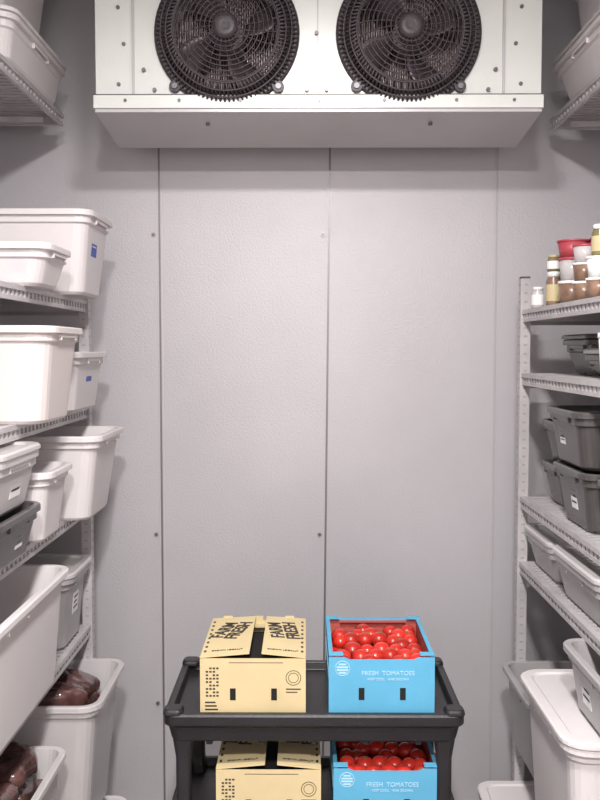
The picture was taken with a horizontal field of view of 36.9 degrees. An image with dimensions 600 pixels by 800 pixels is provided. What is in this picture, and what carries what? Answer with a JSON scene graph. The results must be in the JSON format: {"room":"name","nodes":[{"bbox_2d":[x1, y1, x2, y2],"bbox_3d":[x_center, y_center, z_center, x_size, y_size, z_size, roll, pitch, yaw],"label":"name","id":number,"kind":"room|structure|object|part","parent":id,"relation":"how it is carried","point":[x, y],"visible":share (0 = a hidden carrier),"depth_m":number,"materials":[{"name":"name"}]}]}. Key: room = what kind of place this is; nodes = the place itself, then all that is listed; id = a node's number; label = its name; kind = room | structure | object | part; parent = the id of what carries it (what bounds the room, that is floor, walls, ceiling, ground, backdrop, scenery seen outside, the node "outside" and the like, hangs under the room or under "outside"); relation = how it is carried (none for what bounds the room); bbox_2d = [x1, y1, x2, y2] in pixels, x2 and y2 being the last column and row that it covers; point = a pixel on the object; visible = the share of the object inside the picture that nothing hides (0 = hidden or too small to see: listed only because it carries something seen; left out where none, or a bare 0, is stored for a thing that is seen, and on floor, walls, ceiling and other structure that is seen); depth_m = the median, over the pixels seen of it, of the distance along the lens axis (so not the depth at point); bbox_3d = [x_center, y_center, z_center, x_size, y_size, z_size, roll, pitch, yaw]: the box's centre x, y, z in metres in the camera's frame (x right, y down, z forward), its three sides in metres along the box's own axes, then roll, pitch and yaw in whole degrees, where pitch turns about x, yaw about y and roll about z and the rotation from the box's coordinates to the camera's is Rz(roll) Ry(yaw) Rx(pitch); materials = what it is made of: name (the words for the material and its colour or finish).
{"room":"walk-in refrigerator","nodes":[
{"label":"walk-in refrigerator","id":0,"kind":"room"},
{"bbox_2d":[0,0,599,799],"bbox_3d":[0.017,0.011,3.055,2.640,2.740,0.100,0,3,0],"label":"wall","id":1,"kind":"structure","parent":0,"point":[244,248],"depth_m":3.00,"materials":[{"name":"grey metal"}]},
{"bbox_2d":[151,148,166,799],"bbox_3d":[-0.474,0.013,3.006,0.038,2.740,0.005,0,3,0],"label":"trim","id":2,"kind":"structure","parent":1,"relation":"attached to","point":[158,150],"depth_m":3.02,"materials":[{"name":"metal"}]},
{"bbox_2d":[317,148,332,755],"bbox_3d":[0.082,0.013,3.002,0.060,2.740,0.005,0,3,0],"label":"trim","id":3,"kind":"structure","parent":1,"relation":"attached to","point":[329,150],"depth_m":3.00,"materials":[{"name":"metal"}]},
{"bbox_2d":[487,148,499,780],"bbox_3d":[0.649,0.014,3.000,0.017,2.740,0.003,0,3,0],"label":"trim","id":4,"kind":"structure","parent":1,"relation":"attached to","point":[497,150],"depth_m":3.01,"materials":[{"name":"grey metal"}]},
{"bbox_3d":[0.005,-1.288,0.830,2.640,0.100,4.400,0,3,0],"label":"ceiling","id":5,"kind":"structure","parent":0,"visible":0},
{"bbox_2d":[93,0,543,147],"bbox_3d":[0.051,-1.055,2.608,1.251,0.562,0.355,0,3,0],"label":"evaporator cooling unit","id":6,"kind":"object","parent":5,"relation":"attached to","point":[170,73],"visible":1,"depth_m":2.50,"materials":[{"name":"white metal"}]},
{"bbox_3d":[0.051,-1.076,2.638,1.241,0.444,0.292,0,3,0],"label":"casing","id":7,"kind":"part","parent":6,"relation":"part of","materials":[{"name":"metal"}]},
{"bbox_3d":[0.005,1.548,0.987,2.640,0.100,4.400,0,3,0],"label":"floor","id":8,"kind":"structure","parent":0,"visible":0},
{"bbox_2d":[0,281,94,754],"bbox_3d":[-0.909,0.563,1.893,0.531,1.766,1.810,0,3,0],"label":"shelving unit","id":9,"kind":"object","parent":8,"relation":"on","point":[15,299],"visible":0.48,"depth_m":2.62,"materials":[{"name":"metal"}]},
{"bbox_2d":[0,741,65,799],"bbox_3d":[-0.859,1.046,2.031,0.520,0.355,0.630,0,3,0],"label":"tub","id":10,"kind":"object","parent":9,"relation":"on","point":[27,772],"visible":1,"depth_m":2.19,"materials":[{"name":"white plastic"}]},
{"bbox_2d":[0,565,68,751],"bbox_3d":[-0.865,0.594,1.916,0.550,0.290,0.850,0,3,0],"label":"tub","id":11,"kind":"object","parent":9,"relation":"on","point":[30,595],"visible":1,"depth_m":2.08,"materials":[{"name":"white plastic"}]},
{"bbox_2d":[0,241,70,289],"bbox_3d":[-0.838,-0.322,2.190,0.520,0.100,0.240,0,3,0],"label":"tub","id":12,"kind":"object","parent":9,"relation":"on","point":[33,264],"visible":1,"depth_m":2.10,"materials":[{"name":"white plastic"}]},
{"bbox_2d":[0,325,82,424],"bbox_3d":[-0.800,-0.063,2.169,0.500,0.225,0.330,0,3,0],"label":"tub","id":13,"kind":"object","parent":9,"relation":"on","point":[36,361],"visible":1,"depth_m":2.04,"materials":[{"name":"white plastic"}]},
{"bbox_2d":[25,461,71,543],"bbox_3d":[-0.838,0.254,2.242,0.500,0.175,0.240,0,3,0],"label":"tub","id":14,"kind":"object","parent":9,"relation":"on","point":[47,478],"visible":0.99,"depth_m":2.18,"materials":[{"name":"white plastic"}]},
{"bbox_2d":[0,208,111,298],"bbox_3d":[-0.821,-0.404,2.536,0.540,0.225,0.300,0,3,0],"label":"tub","id":15,"kind":"object","parent":9,"relation":"on","point":[83,232],"visible":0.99,"depth_m":2.41,"materials":[{"name":"white plastic"}]},
{"bbox_2d":[22,554,91,649],"bbox_3d":[-0.856,0.588,2.616,0.458,0.224,0.278,0,3,0],"label":"tub","id":16,"kind":"object","parent":9,"relation":"on","point":[78,564],"visible":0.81,"depth_m":2.60,"materials":[{"name":"white plastic"}]},
{"bbox_3d":[-0.856,0.482,2.611,0.458,0.013,0.278,0,3,0],"label":"lid","id":17,"kind":"part","parent":16,"relation":"part of","materials":[{"name":"grey plastic"}]},
{"bbox_2d":[12,658,123,799],"bbox_3d":[-0.834,0.984,2.598,0.600,0.418,0.390,0,3,0],"label":"tub","id":18,"kind":"object","parent":9,"relation":"on","point":[76,715],"visible":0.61,"depth_m":2.46,"materials":[{"name":"white plastic"}]},
{"bbox_2d":[15,426,122,520],"bbox_3d":[-0.801,0.205,2.575,0.540,0.235,0.350,0,3,0],"label":"tub","id":19,"kind":"object","parent":9,"relation":"on","point":[90,450],"visible":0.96,"depth_m":2.44,"materials":[{"name":"white plastic"}]},
{"bbox_2d":[67,352,106,412],"bbox_3d":[-0.828,-0.054,2.556,0.500,0.165,0.360,0,3,0],"label":"tub","id":20,"kind":"object","parent":9,"relation":"on","point":[86,366],"visible":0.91,"depth_m":2.50,"materials":[{"name":"white plastic"}]},
{"bbox_2d":[103,795,125,799],"bbox_3d":[-0.821,1.310,2.616,0.580,0.193,0.390,0,3,0],"label":"tub","id":21,"kind":"object","parent":8,"relation":"on","point":[106,797],"visible":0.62,"depth_m":2.79,"materials":[{"name":"white plastic"}]},
{"bbox_2d":[163,656,464,799],"bbox_3d":[0.034,1.077,2.368,0.728,0.687,0.391,0,3,0],"label":"utility cart","id":22,"kind":"object","parent":8,"relation":"on","point":[190,728],"visible":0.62,"depth_m":2.17,"materials":[{"name":"black plastic"}]},
{"bbox_2d":[200,616,305,711],"bbox_3d":[-0.114,0.685,2.344,0.257,0.161,0.316,0,3,0],"label":"carton","id":23,"kind":"object","parent":22,"relation":"on","point":[248,663],"visible":0.98,"depth_m":2.19,"materials":[{"name":"beige cardboard"}]},
{"bbox_2d":[216,741,320,799],"bbox_3d":[-0.076,0.962,2.359,0.257,0.161,0.316,0,3,0],"label":"carton","id":24,"kind":"object","parent":22,"relation":"on","point":[245,770],"visible":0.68,"depth_m":2.20,"materials":[{"name":"beige cardboard"}]},
{"bbox_2d":[172,753,453,799],"bbox_3d":[0.034,1.059,2.367,0.728,0.097,0.391,0,3,0],"label":"tray","id":25,"kind":"object","parent":22,"relation":"on","point":[203,766],"depth_m":2.47,"materials":[{"name":"black plastic"}]},
{"bbox_2d":[163,656,464,744],"bbox_3d":[0.034,0.782,2.352,0.728,0.097,0.391,0,3,0],"label":"tray","id":26,"kind":"object","parent":22,"relation":"on","point":[182,714],"depth_m":2.17,"materials":[{"name":"black plastic"}]},
{"bbox_2d":[326,616,434,712],"bbox_3d":[0.199,0.687,2.342,0.258,0.158,0.316,0,3,0],"label":"box","id":27,"kind":"object","parent":22,"relation":"on","point":[374,665],"visible":1,"depth_m":2.19,"materials":[{"name":"blue cardboard"}]},
{"bbox_2d":[326,643,405,699],"bbox_3d":[0.181,0.694,2.326,0.222,0.138,0.283,0,3,0],"label":"print","id":28,"kind":"object","parent":27,"relation":"attached to","point":[354,671],"depth_m":2.19,"materials":[{"name":"white"}]},
{"bbox_2d":[330,741,436,799],"bbox_3d":[0.211,0.963,2.358,0.258,0.158,0.316,0,3,0],"label":"box","id":29,"kind":"object","parent":22,"relation":"on","point":[378,770],"visible":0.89,"depth_m":2.20,"materials":[{"name":"blue cardboard"}]},
{"bbox_2d":[477,781,534,799],"bbox_3d":[0.819,1.299,2.582,0.558,0.219,0.428,0,3,0],"label":"tub","id":30,"kind":"object","parent":8,"relation":"on","point":[487,790],"visible":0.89,"depth_m":2.73,"materials":[{"name":"white plastic"}]},
{"bbox_2d":[512,276,599,780],"bbox_3d":[0.927,0.561,1.883,0.536,1.771,1.810,0,3,0],"label":"shelving unit","id":31,"kind":"object","parent":8,"relation":"on","point":[544,509],"visible":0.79,"depth_m":2.65,"materials":[{"name":"metal"}]},
{"bbox_2d":[502,661,571,777],"bbox_3d":[0.864,0.930,2.596,0.500,0.235,0.370,0,3,0],"label":"tub","id":32,"kind":"object","parent":31,"relation":"on","point":[519,700],"visible":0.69,"depth_m":2.64,"materials":[{"name":"grey plastic"}]},
{"bbox_2d":[531,287,543,307],"bbox_3d":[0.682,-0.294,2.584,0.036,0.060,0.036,0,3,0],"label":"jar","id":33,"kind":"object","parent":31,"relation":"on","point":[537,295],"visible":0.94,"depth_m":2.57,"materials":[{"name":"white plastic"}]},
{"bbox_2d":[524,523,568,583],"bbox_3d":[0.909,0.442,2.594,0.468,0.119,0.308,0,3,0],"label":"tub","id":34,"kind":"object","parent":31,"relation":"on","point":[541,538],"visible":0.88,"depth_m":2.56,"materials":[{"name":"grey plastic"}]},
{"bbox_3d":[0.909,0.389,2.591,0.468,0.013,0.308,0,3,0],"label":"lid","id":35,"kind":"part","parent":34,"relation":"part of","materials":[{"name":"grey plastic"}]},
{"bbox_2d":[546,271,560,305],"bbox_3d":[0.700,-0.306,2.483,0.043,0.095,0.043,0,3,0],"label":"pickle jar","id":36,"kind":"object","parent":31,"relation":"on","point":[552,287],"visible":0.76,"depth_m":2.46,"materials":[{"name":"beige glass"}]},
{"bbox_2d":[547,255,559,271],"bbox_3d":[0.700,-0.376,2.479,0.039,0.045,0.039,0,3,0],"label":"pickle jar","id":37,"kind":"object","parent":36,"relation":"on","point":[552,261],"visible":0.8,"depth_m":2.46,"materials":[{"name":"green glass"}]},
{"bbox_2d":[520,669,599,799],"bbox_3d":[0.847,0.893,2.133,0.568,0.359,0.458,0,3,0],"label":"tub","id":38,"kind":"object","parent":31,"relation":"on","point":[565,744],"visible":1,"depth_m":2.08,"materials":[{"name":"white plastic"}]},
{"bbox_3d":[0.847,0.721,2.124,0.568,0.013,0.458,0,3,0],"label":"lid","id":39,"kind":"part","parent":38,"relation":"part of","materials":[{"name":"white plastic"}]},
{"bbox_2d":[563,638,599,733],"bbox_3d":[0.836,0.647,1.964,0.450,0.150,0.340,0,3,0],"label":"tub","id":40,"kind":"object","parent":38,"relation":"on","point":[585,661],"visible":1,"depth_m":2.01,"materials":[{"name":"white plastic"}]},
{"bbox_2d":[558,280,573,302],"bbox_3d":[0.716,-0.282,2.364,0.077,0.060,0.077,0,3,0],"label":"cup","id":41,"kind":"object","parent":31,"relation":"on","point":[565,287],"visible":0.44,"depth_m":2.34,"materials":[{"name":"brown plastic"}]},
{"bbox_3d":[0.716,-0.308,2.363,0.077,0.007,0.077,0,3,0],"label":"lid","id":42,"kind":"part","parent":41,"relation":"part of","materials":[{"name":"white plastic"}]},
{"bbox_2d":[558,257,574,280],"bbox_3d":[0.716,-0.342,2.361,0.077,0.060,0.077,0,3,0],"label":"cup","id":43,"kind":"object","parent":41,"relation":"on","point":[565,263],"visible":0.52,"depth_m":2.34,"materials":[{"name":"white plastic"}]},
{"bbox_3d":[0.716,-0.368,2.359,0.077,0.007,0.077,0,3,0],"label":"lid","id":44,"kind":"part","parent":43,"relation":"part of","materials":[{"name":"red plastic"}]},
{"bbox_2d":[557,239,589,257],"bbox_3d":[0.716,-0.395,2.358,0.085,0.045,0.085,0,3,0],"label":"cup","id":45,"kind":"object","parent":43,"relation":"on","point":[565,247],"visible":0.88,"depth_m":2.33,"materials":[{"name":"red plastic"}]},
{"bbox_3d":[0.716,-0.415,2.357,0.085,0.005,0.085,0,3,0],"label":"lid","id":46,"kind":"part","parent":45,"relation":"part of","materials":[{"name":"red plastic"}]},
{"bbox_2d":[552,544,599,625],"bbox_3d":[0.897,0.459,2.209,0.468,0.129,0.398,0,3,0],"label":"tub","id":47,"kind":"object","parent":31,"relation":"on","point":[580,575],"visible":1,"depth_m":2.19,"materials":[{"name":"grey plastic"}]},
{"bbox_3d":[0.897,0.401,2.206,0.468,0.013,0.398,0,3,0],"label":"lid","id":48,"kind":"part","parent":47,"relation":"part of","materials":[{"name":"grey plastic"}]},
{"bbox_2d":[572,281,587,299],"bbox_3d":[0.710,-0.270,2.245,0.062,0.050,0.062,0,3,0],"label":"cup","id":49,"kind":"object","parent":31,"relation":"on","point":[579,287],"visible":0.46,"depth_m":2.22,"materials":[{"name":"brown plastic"}]},
{"bbox_3d":[0.710,-0.292,2.243,0.062,0.006,0.062,0,3,0],"label":"lid","id":50,"kind":"part","parent":49,"relation":"part of","materials":[{"name":"white plastic"}]},
{"bbox_2d":[572,262,587,280],"bbox_3d":[0.710,-0.318,2.242,0.062,0.045,0.062,0,3,0],"label":"cup","id":51,"kind":"object","parent":49,"relation":"on","point":[580,271],"visible":0.52,"depth_m":2.22,"materials":[{"name":"brown plastic"}]},
{"bbox_3d":[0.710,-0.338,2.241,0.062,0.005,0.062,0,3,0],"label":"lid","id":52,"kind":"part","parent":51,"relation":"part of","materials":[{"name":"white plastic"}]},
{"bbox_2d":[572,243,591,262],"bbox_3d":[0.710,-0.363,2.239,0.062,0.045,0.062,0,3,0],"label":"cup","id":53,"kind":"object","parent":51,"relation":"on","point":[581,251],"visible":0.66,"depth_m":2.22,"materials":[{"name":"white plastic"}]},
{"bbox_3d":[0.710,-0.383,2.238,0.062,0.005,0.062,0,3,0],"label":"lid","id":54,"kind":"part","parent":53,"relation":"part of","materials":[{"name":"red plastic"}]},
{"bbox_2d":[561,333,599,375],"bbox_3d":[0.964,-0.128,2.542,0.388,0.114,0.308,0,3,0],"label":"tub","id":55,"kind":"object","parent":31,"relation":"on","point":[576,343],"visible":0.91,"depth_m":2.53,"materials":[{"name":"grey plastic"}]},
{"bbox_3d":[0.964,-0.179,2.539,0.388,0.013,0.308,0,3,0],"label":"lid","id":56,"kind":"part","parent":55,"relation":"part of","materials":[{"name":"grey plastic"}]},
{"bbox_2d":[583,348,599,373],"bbox_3d":[0.943,-0.092,2.248,0.428,0.074,0.218,0,3,0],"label":"tub","id":57,"kind":"object","parent":31,"relation":"on","point":[592,354],"visible":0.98,"depth_m":2.26,"materials":[{"name":"grey plastic"}]},
{"bbox_3d":[0.943,-0.122,2.246,0.428,0.013,0.218,0,3,0],"label":"lid","id":58,"kind":"part","parent":57,"relation":"part of","materials":[{"name":"grey plastic"}]},
{"bbox_2d":[585,277,599,297],"bbox_3d":[0.712,-0.264,2.135,0.069,0.050,0.069,0,3,0],"label":"cup","id":59,"kind":"object","parent":31,"relation":"on","point":[593,283],"visible":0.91,"depth_m":2.12,"materials":[{"name":"brown plastic"}]},
{"bbox_3d":[0.712,-0.286,2.134,0.069,0.006,0.069,0,3,0],"label":"lid","id":60,"kind":"part","parent":59,"relation":"part of","materials":[{"name":"white plastic"}]},
{"bbox_2d":[586,255,599,277],"bbox_3d":[0.712,-0.314,2.132,0.069,0.050,0.069,0,3,0],"label":"cup","id":61,"kind":"object","parent":59,"relation":"on","point":[593,262],"visible":0.95,"depth_m":2.11,"materials":[{"name":"white plastic"}]},
{"bbox_3d":[0.712,-0.336,2.131,0.069,0.006,0.069,0,3,0],"label":"lid","id":62,"kind":"part","parent":61,"relation":"part of","materials":[{"name":"white plastic"}]},
{"bbox_2d":[591,224,599,255],"bbox_3d":[0.712,-0.377,2.128,0.045,0.075,0.045,0,3,0],"label":"pickle jar","id":63,"kind":"object","parent":61,"relation":"on","point":[595,236],"visible":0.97,"depth_m":2.12,"materials":[{"name":"yellow glass"}]},
{"bbox_2d":[597,333,599,356],"bbox_3d":[0.732,-0.101,2.084,0.083,0.110,0.083,0,3,0],"label":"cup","id":64,"kind":"object","parent":31,"relation":"on","point":[598,333],"visible":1,"depth_m":2.08,"materials":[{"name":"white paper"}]},
{"bbox_3d":[-1.265,0.129,0.916,0.100,2.740,4.200,0,3,0],"label":"wall","id":65,"kind":"structure","parent":0,"visible":0},
{"bbox_2d":[0,53,63,126],"bbox_3d":[-0.974,-0.745,2.147,0.463,0.220,1.360,0,3,0],"label":"shelf","id":66,"kind":"object","parent":65,"relation":"attached to","point":[22,103],"visible":1,"depth_m":2.64,"materials":[{"name":"grey metal"}]},
{"bbox_2d":[0,4,65,103],"bbox_3d":[-0.941,-0.937,2.497,0.468,0.124,0.528,0,3,0],"label":"tub","id":67,"kind":"object","parent":66,"relation":"on","point":[21,44],"visible":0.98,"depth_m":2.41,"materials":[{"name":"white plastic"}]},
{"bbox_2d":[0,0,43,32],"bbox_3d":[-0.946,-1.136,2.506,0.420,0.270,0.440,0,3,0],"label":"tub","id":68,"kind":"object","parent":67,"relation":"on","point":[31,10],"visible":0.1,"depth_m":2.57,"materials":[{"name":"white plastic"}]},
{"bbox_3d":[-0.941,-0.992,2.494,0.468,0.013,0.528,0,3,0],"label":"lid","id":69,"kind":"part","parent":67,"relation":"part of","materials":[{"name":"white plastic"}]},
{"bbox_3d":[1.275,0.130,0.902,0.100,2.740,4.200,0,3,0],"label":"wall","id":70,"kind":"structure","parent":0,"visible":0},
{"bbox_2d":[550,73,599,130],"bbox_3d":[1.004,-0.730,2.137,0.453,0.220,1.360,0,3,0],"label":"shelf","id":71,"kind":"object","parent":70,"relation":"attached to","point":[582,112],"visible":1,"depth_m":2.68,"materials":[{"name":"grey metal"}]},
{"bbox_2d":[553,8,599,99],"bbox_3d":[0.979,-0.930,2.467,0.448,0.144,0.568,0,3,0],"label":"tub","id":72,"kind":"object","parent":71,"relation":"on","point":[578,63],"visible":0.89,"depth_m":2.49,"materials":[{"name":"white plastic"}]},
{"bbox_3d":[0.979,-0.996,2.463,0.448,0.013,0.568,0,3,0],"label":"lid","id":73,"kind":"part","parent":72,"relation":"part of","materials":[{"name":"white plastic"}]},
{"bbox_2d":[575,0,599,28],"bbox_3d":[0.999,-1.111,2.467,0.408,0.214,0.468,0,3,0],"label":"tub","id":74,"kind":"object","parent":72,"relation":"on","point":[587,8],"visible":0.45,"depth_m":2.58,"materials":[{"name":"white plastic"}]}
]}

